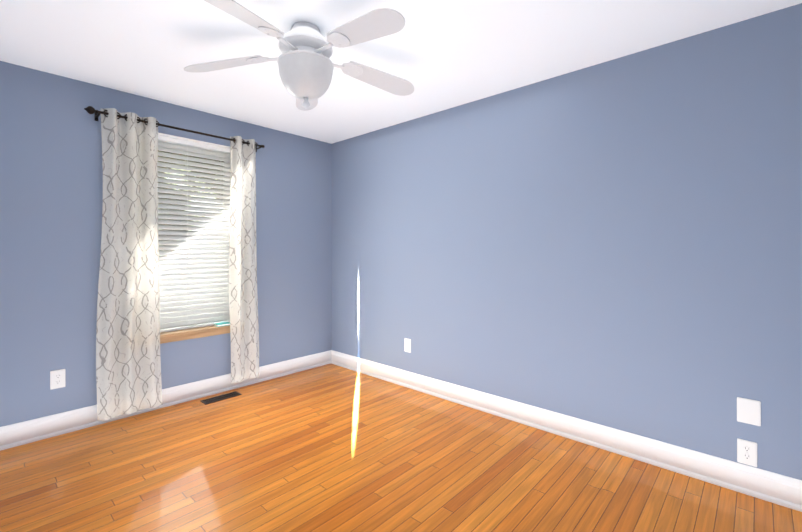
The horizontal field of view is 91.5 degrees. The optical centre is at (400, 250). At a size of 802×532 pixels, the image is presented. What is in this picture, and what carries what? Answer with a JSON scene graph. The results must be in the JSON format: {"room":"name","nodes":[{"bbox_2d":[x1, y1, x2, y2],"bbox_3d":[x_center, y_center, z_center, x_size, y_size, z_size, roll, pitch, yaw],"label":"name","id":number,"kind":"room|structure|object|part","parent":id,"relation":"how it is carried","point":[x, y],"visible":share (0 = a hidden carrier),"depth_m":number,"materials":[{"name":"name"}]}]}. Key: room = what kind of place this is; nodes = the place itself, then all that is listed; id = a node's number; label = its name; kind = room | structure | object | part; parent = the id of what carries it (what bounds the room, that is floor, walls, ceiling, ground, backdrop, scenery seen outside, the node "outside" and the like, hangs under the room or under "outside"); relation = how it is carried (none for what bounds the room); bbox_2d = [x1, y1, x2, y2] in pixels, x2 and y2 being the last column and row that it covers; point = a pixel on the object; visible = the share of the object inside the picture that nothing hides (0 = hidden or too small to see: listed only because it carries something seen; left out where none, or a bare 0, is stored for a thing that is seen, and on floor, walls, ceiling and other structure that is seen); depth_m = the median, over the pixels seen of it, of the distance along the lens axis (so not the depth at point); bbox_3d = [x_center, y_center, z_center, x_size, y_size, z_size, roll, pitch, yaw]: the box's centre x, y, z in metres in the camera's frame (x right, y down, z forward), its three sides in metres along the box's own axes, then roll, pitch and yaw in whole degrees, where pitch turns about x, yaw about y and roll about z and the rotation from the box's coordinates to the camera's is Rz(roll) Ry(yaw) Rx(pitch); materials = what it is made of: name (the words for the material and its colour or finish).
{"room":"empty bedroom","nodes":[
{"label":"empty bedroom","id":0,"kind":"room"},
{"bbox_2d":[0,61,331,426],"bbox_3d":[-1.895,0.027,3.280,0.200,2.440,3.500,0,0,42],"label":"wall","id":1,"kind":"structure","parent":0,"point":[51,186],"depth_m":2.75,"materials":[{"name":"paint"}]},
{"bbox_2d":[50,369,64,389],"bbox_3d":[-2.329,0.872,2.652,0.007,0.124,0.078,0,0,42],"label":"outlet","id":2,"kind":"object","parent":1,"relation":"attached to","point":[55,379],"visible":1,"depth_m":2.65,"materials":[{"name":"white plastic"}]},
{"bbox_2d":[0,350,330,450],"bbox_3d":[-1.811,1.177,3.204,0.026,0.140,3.100,0,0,42],"label":"baseboard","id":3,"kind":"structure","parent":1,"relation":"attached to","point":[26,432],"depth_m":3.11,"materials":[{"name":"white paint"}]},
{"bbox_2d":[84,106,264,420],"bbox_3d":[-1.752,0.093,3.196,0.125,2.218,1.333,0,0,42],"label":"curtains","id":4,"kind":"object","parent":1,"relation":"attached to","point":[128,369],"visible":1,"depth_m":2.95,"materials":[{"name":"white fabric"}]},
{"bbox_2d":[158,132,230,343],"bbox_3d":[-1.835,-0.100,3.334,0.207,1.678,0.920,0,0,42],"label":"window","id":5,"kind":"structure","parent":1,"relation":"in","point":[208,289],"depth_m":3.37,"materials":[{"name":"white plastic"}]},
{"bbox_2d":[187,145,187,326],"bbox_3d":[-1.830,-0.128,3.329,0.055,1.551,0.002,0,0,42],"label":"blind cord","id":6,"kind":"object","parent":5,"relation":"hanging from","point":[187,235],"visible":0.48,"depth_m":3.30,"materials":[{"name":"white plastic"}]},
{"bbox_3d":[-1.897,-0.510,3.391,0.006,0.705,0.730,0,0,42],"label":"sash glass","id":7,"kind":"part","parent":5,"relation":"part of","materials":[{"name":"white"}]},
{"bbox_3d":[-1.897,-0.510,3.391,0.028,0.785,0.810,0,0,42],"label":"window sash","id":8,"kind":"part","parent":5,"relation":"part of","materials":[{"name":"white plastic"}]},
{"bbox_3d":[-1.827,-0.136,3.327,0.058,1.598,0.868,0,0,42],"label":"window blind rails","id":9,"kind":"part","parent":5,"relation":"part of","materials":[{"name":"white plastic"}]},
{"bbox_3d":[-1.763,0.714,3.268,0.012,0.050,0.920,0,0,42],"label":"window apron","id":10,"kind":"part","parent":5,"relation":"part of","materials":[{"name":"brown wood"}]},
{"bbox_2d":[160,325,229,337],"bbox_3d":[-1.802,0.678,3.304,0.155,0.022,0.950,0,0,42],"label":"window sill","id":11,"kind":"structure","parent":1,"relation":"attached to","point":[185,331],"depth_m":3.27,"materials":[{"name":"brown wood"}]},
{"bbox_2d":[214,322,229,326],"bbox_3d":[-1.589,0.656,3.482,0.074,0.019,0.120,0,0,42],"label":"book","id":12,"kind":"object","parent":11,"relation":"on","point":[222,324],"visible":0.9,"depth_m":3.46,"materials":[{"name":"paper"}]},
{"bbox_2d":[0,364,801,531],"bbox_3d":[-0.382,1.307,1.897,4.300,0.120,3.500,0,0,42],"label":"floor","id":13,"kind":"structure","parent":0,"point":[330,448],"depth_m":2.16,"materials":[{"name":"brown wood"}]},
{"bbox_2d":[201,391,241,404],"bbox_3d":[-1.522,1.245,3.310,0.115,0.004,0.300,0,0,42],"label":"floor vent","id":14,"kind":"object","parent":13,"relation":"in","point":[219,398],"visible":1,"depth_m":3.31,"materials":[{"name":"brown metal"}]},
{"bbox_2d":[0,0,801,143],"bbox_3d":[-0.382,-1.253,1.897,4.300,0.120,3.500,0,0,42],"label":"ceiling","id":15,"kind":"structure","parent":0,"point":[440,55],"depth_m":2.27,"materials":[{"name":"white paint"}]},
{"bbox_2d":[184,0,413,110],"bbox_3d":[-0.467,-0.980,2.070,1.258,0.427,1.308,0,0,42],"label":"fan","id":16,"kind":"object","parent":15,"relation":"hanging from","point":[306,65],"visible":1,"depth_m":2.00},
{"bbox_3d":[-0.958,-1.024,2.143,0.399,0.077,0.334,0,0,42],"label":"blade","id":17,"kind":"part","parent":16,"relation":"part of","materials":[{"name":"white wood"}]},
{"bbox_3d":[-0.689,-1.024,1.687,0.241,0.077,0.444,0,0,42],"label":"blade","id":18,"kind":"part","parent":16,"relation":"part of","materials":[{"name":"white wood"}]},
{"bbox_3d":[-0.512,-0.909,2.104,0.286,0.172,0.286,0,0,42],"label":"lamp shade","id":19,"kind":"part","parent":16,"relation":"part of","materials":[{"name":"white glass"}]},
{"bbox_3d":[-0.614,-1.024,2.541,0.406,0.077,0.323,0,0,42],"label":"blade","id":20,"kind":"part","parent":16,"relation":"part of","materials":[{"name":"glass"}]},
{"bbox_3d":[-0.163,-1.024,1.806,0.453,0.077,0.147,0,0,42],"label":"blade","id":21,"kind":"part","parent":16,"relation":"part of","materials":[{"name":"white wood"}]},
{"bbox_3d":[-0.123,-1.024,2.338,0.226,0.077,0.446,0,0,42],"label":"blade","id":22,"kind":"part","parent":16,"relation":"part of","materials":[{"name":"white wood"}]},
{"bbox_2d":[332,3,801,479],"bbox_3d":[0.805,0.027,3.047,4.100,2.440,0.200,0,0,42],"label":"wall","id":23,"kind":"structure","parent":0,"point":[616,243],"depth_m":2.45,"materials":[{"name":"paint"}]},
{"bbox_2d":[404,338,410,352],"bbox_3d":[0.060,0.870,3.588,0.078,0.124,0.007,0,0,42],"label":"outlet","id":24,"kind":"object","parent":23,"relation":"attached to","point":[407,345],"visible":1,"depth_m":3.58,"materials":[{"name":"white plastic"}]},
{"bbox_2d":[331,350,801,511],"bbox_3d":[0.655,1.177,3.031,3.900,0.140,0.026,0,0,42],"label":"baseboard","id":25,"kind":"structure","parent":23,"relation":"attached to","point":[778,489],"depth_m":2.43,"materials":[{"name":"white paint"}]},
{"bbox_2d":[737,438,756,466],"bbox_3d":[1.783,1.041,2.012,0.078,0.124,0.008,0,0,42],"label":"electrical outlet","id":26,"kind":"object","parent":23,"relation":"attached to","point":[746,452],"visible":1,"depth_m":2.01,"materials":[{"name":"white plastic"}]},
{"bbox_2d":[737,397,760,425],"bbox_3d":[1.788,0.827,2.008,0.092,0.127,0.007,0,0,42],"label":"blank wall plate","id":27,"kind":"object","parent":23,"relation":"attached to","point":[748,411],"visible":1,"depth_m":2.01,"materials":[{"name":"white plastic"}]},
{"label":"outside","id":28,"kind":"structure","parent":0,"visible":0},
{"bbox_2d":[158,150,223,265],"bbox_3d":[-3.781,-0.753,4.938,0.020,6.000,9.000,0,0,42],"label":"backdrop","id":29,"kind":"structure","parent":28,"point":[189,190],"depth_m":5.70,"materials":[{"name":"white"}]}
]}

